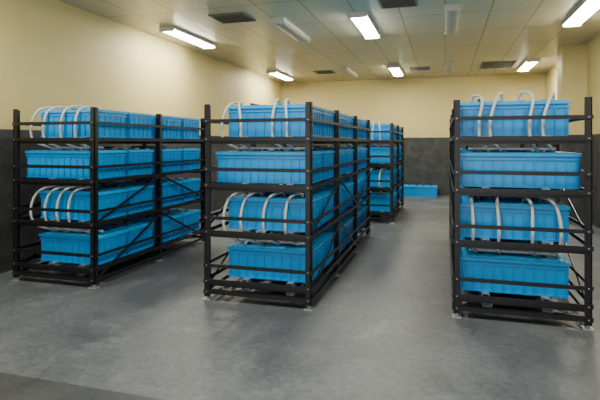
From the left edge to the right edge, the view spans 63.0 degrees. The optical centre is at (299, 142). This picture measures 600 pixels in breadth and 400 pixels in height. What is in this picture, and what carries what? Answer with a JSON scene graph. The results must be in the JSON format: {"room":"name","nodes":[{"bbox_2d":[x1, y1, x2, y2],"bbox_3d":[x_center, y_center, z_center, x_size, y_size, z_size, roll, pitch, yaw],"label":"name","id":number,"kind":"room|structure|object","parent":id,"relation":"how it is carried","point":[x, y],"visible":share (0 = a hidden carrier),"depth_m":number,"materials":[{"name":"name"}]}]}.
{"room":"battery room","nodes":[
{"label":"battery room","id":0,"kind":"room"},
{"bbox_2d":[0,0,281,272],"bbox_3d":[-2.927,-0.190,7.644,0.150,3.380,16.200,0,0,16],"label":"wall","id":1,"kind":"structure","parent":0,"point":[54,53],"depth_m":7.06,"materials":[{"name":"paint"}]},
{"bbox_2d":[0,195,599,399],"bbox_3d":[0.741,1.550,6.559,7.900,0.100,16.600,0,0,16],"label":"floor","id":2,"kind":"structure","parent":0,"point":[384,328],"depth_m":3.82,"materials":[{"name":"concrete"}]},
{"bbox_2d":[11,105,203,288],"bbox_3d":[-2.277,0.539,6.368,1.084,1.922,2.475,0,0,16],"label":"rack","id":3,"kind":"object","parent":2,"relation":"on","point":[122,221],"visible":0.98,"depth_m":5.38,"materials":[{"name":"metal"}]},
{"bbox_2d":[202,98,370,310],"bbox_3d":[0.102,0.534,6.269,1.084,1.932,3.635,0,0,16],"label":"rack","id":4,"kind":"object","parent":2,"relation":"on","point":[304,222],"visible":1,"depth_m":4.67,"materials":[{"name":"metal"}]},
{"bbox_2d":[339,121,403,223],"bbox_3d":[1.560,0.534,10.384,1.084,1.932,2.435,0,0,16],"label":"rack","id":5,"kind":"object","parent":2,"relation":"on","point":[386,193],"visible":0.52,"depth_m":9.27,"materials":[{"name":"metal"}]},
{"bbox_2d":[404,184,437,196],"bbox_3d":[3.395,1.344,13.856,0.950,0.312,0.500,0,0,16],"label":"crate","id":6,"kind":"object","parent":2,"relation":"on","point":[410,190],"visible":0.89,"depth_m":13.64,"materials":[{"name":"plastic"}]},
{"bbox_2d":[449,90,594,331],"bbox_3d":[2.340,0.520,5.794,1.084,1.960,3.635,0,0,16],"label":"rack","id":7,"kind":"object","parent":2,"relation":"on","point":[505,215],"visible":1,"depth_m":4.16,"materials":[{"name":"metal"}]},
{"bbox_2d":[58,0,599,82],"bbox_3d":[0.741,-1.930,6.559,7.900,0.100,16.600,0,0,16],"label":"ceiling","id":8,"kind":"structure","parent":0,"point":[489,30],"depth_m":8.41,"materials":[{"name":"tile"}]},
{"bbox_2d":[159,26,214,48],"bbox_3d":[-1.939,-1.837,8.604,0.260,0.085,1.500,0,0,16],"label":"ceiling light","id":9,"kind":"object","parent":8,"relation":"attached to","point":[177,32],"depth_m":8.37,"materials":[{"name":"white plastic"}]},
{"bbox_2d":[208,12,255,23],"bbox_3d":[-1.010,-1.869,7.338,0.550,0.030,0.500,0,0,16],"label":"ceiling vent","id":10,"kind":"object","parent":8,"relation":"in","point":[236,17],"visible":1,"depth_m":7.30,"materials":[{"name":"metal"}]},
{"bbox_2d":[266,70,292,80],"bbox_3d":[-0.535,-1.837,13.350,0.260,0.085,1.500,0,0,16],"label":"ceiling light","id":11,"kind":"object","parent":8,"relation":"attached to","point":[276,73],"depth_m":13.06,"materials":[{"name":"white plastic"}]},
{"bbox_2d":[270,17,309,42],"bbox_3d":[-0.136,-1.837,8.070,0.220,0.085,1.500,0,0,16],"label":"ceiling light","id":12,"kind":"object","parent":8,"relation":"attached to","point":[282,23],"visible":1,"depth_m":7.83,"materials":[{"name":"plastic"}]},
{"bbox_2d":[313,70,335,73],"bbox_3d":[0.650,-1.869,12.948,0.500,0.030,0.500,0,0,16],"label":"ceiling vent","id":13,"kind":"object","parent":8,"relation":"in","point":[323,71],"visible":1,"depth_m":12.90,"materials":[{"name":"metal"}]},
{"bbox_2d":[338,67,357,77],"bbox_3d":[1.268,-1.837,12.817,0.220,0.085,1.500,0,0,16],"label":"ceiling light","id":14,"kind":"object","parent":8,"relation":"attached to","point":[346,70],"visible":1,"depth_m":12.53,"materials":[{"name":"plastic"}]},
{"bbox_2d":[348,11,379,38],"bbox_3d":[1.034,-1.837,7.724,0.260,0.085,1.500,0,0,16],"label":"ceiling light","id":15,"kind":"object","parent":8,"relation":"attached to","point":[361,19],"depth_m":7.46,"materials":[{"name":"white plastic"}]},
{"bbox_2d":[387,64,402,75],"bbox_3d":[2.438,-1.837,12.471,0.260,0.085,1.500,0,0,16],"label":"ceiling light","id":16,"kind":"object","parent":8,"relation":"attached to","point":[395,69],"depth_m":12.14,"materials":[{"name":"white plastic"}]},
{"bbox_2d":[377,0,417,8],"bbox_3d":[1.297,-1.869,6.499,0.500,0.030,0.500,0,0,16],"label":"ceiling vent","id":17,"kind":"object","parent":8,"relation":"in","point":[384,4],"visible":1,"depth_m":6.56,"materials":[{"name":"metal"}]},
{"bbox_2d":[409,67,430,70],"bbox_3d":[3.027,-1.869,12.348,0.500,0.030,0.500,0,0,16],"label":"ceiling vent","id":18,"kind":"object","parent":8,"relation":"in","point":[410,68],"visible":1,"depth_m":12.24,"materials":[{"name":"metal"}]},
{"bbox_2d":[445,62,453,74],"bbox_3d":[3.684,-1.837,12.102,0.220,0.085,1.500,0,0,16],"label":"ceiling light","id":19,"kind":"object","parent":8,"relation":"attached to","point":[449,66],"visible":1,"depth_m":11.81,"materials":[{"name":"plastic"}]},
{"bbox_2d":[444,4,460,33],"bbox_3d":[2.280,-1.837,7.355,0.220,0.085,1.500,0,0,16],"label":"ceiling light","id":20,"kind":"object","parent":8,"relation":"attached to","point":[452,12],"visible":1,"depth_m":7.09,"materials":[{"name":"plastic"}]},
{"bbox_2d":[479,60,516,68],"bbox_3d":[4.725,-1.869,11.742,0.750,0.030,1.000,0,0,16],"label":"ceiling vent","id":21,"kind":"object","parent":8,"relation":"in","point":[495,64],"visible":1,"depth_m":11.68,"materials":[{"name":"metal"}]},
{"bbox_2d":[517,58,539,71],"bbox_3d":[5.391,-1.837,11.597,0.260,0.085,1.500,0,0,16],"label":"ceiling light","id":22,"kind":"object","parent":8,"relation":"attached to","point":[527,64],"depth_m":11.35,"materials":[{"name":"white plastic"}]},
{"bbox_2d":[563,0,599,26],"bbox_3d":[3.987,-1.837,6.850,0.260,0.085,1.500,0,0,16],"label":"ceiling light","id":23,"kind":"object","parent":8,"relation":"attached to","point":[586,8],"depth_m":6.84,"materials":[{"name":"white plastic"}]},
{"bbox_2d":[282,74,544,195],"bbox_3d":[3.060,-0.190,14.398,7.800,3.380,0.150,0,0,16],"label":"wall","id":24,"kind":"structure","parent":0,"point":[423,107],"depth_m":14.19,"materials":[{"name":"paint"}]},
{"bbox_2d":[557,44,586,221],"bbox_3d":[5.330,-0.190,9.608,0.430,3.380,0.450,0,0,16],"label":"wall pillar","id":25,"kind":"structure","parent":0,"point":[571,59],"depth_m":9.39,"materials":[{"name":"paint"}]},
{"bbox_2d":[545,36,599,227],"bbox_3d":[4.409,-0.190,5.474,0.150,3.380,16.200,0,0,16],"label":"wall","id":26,"kind":"structure","parent":0,"point":[593,48],"depth_m":8.88,"materials":[{"name":"paint"}]}
]}

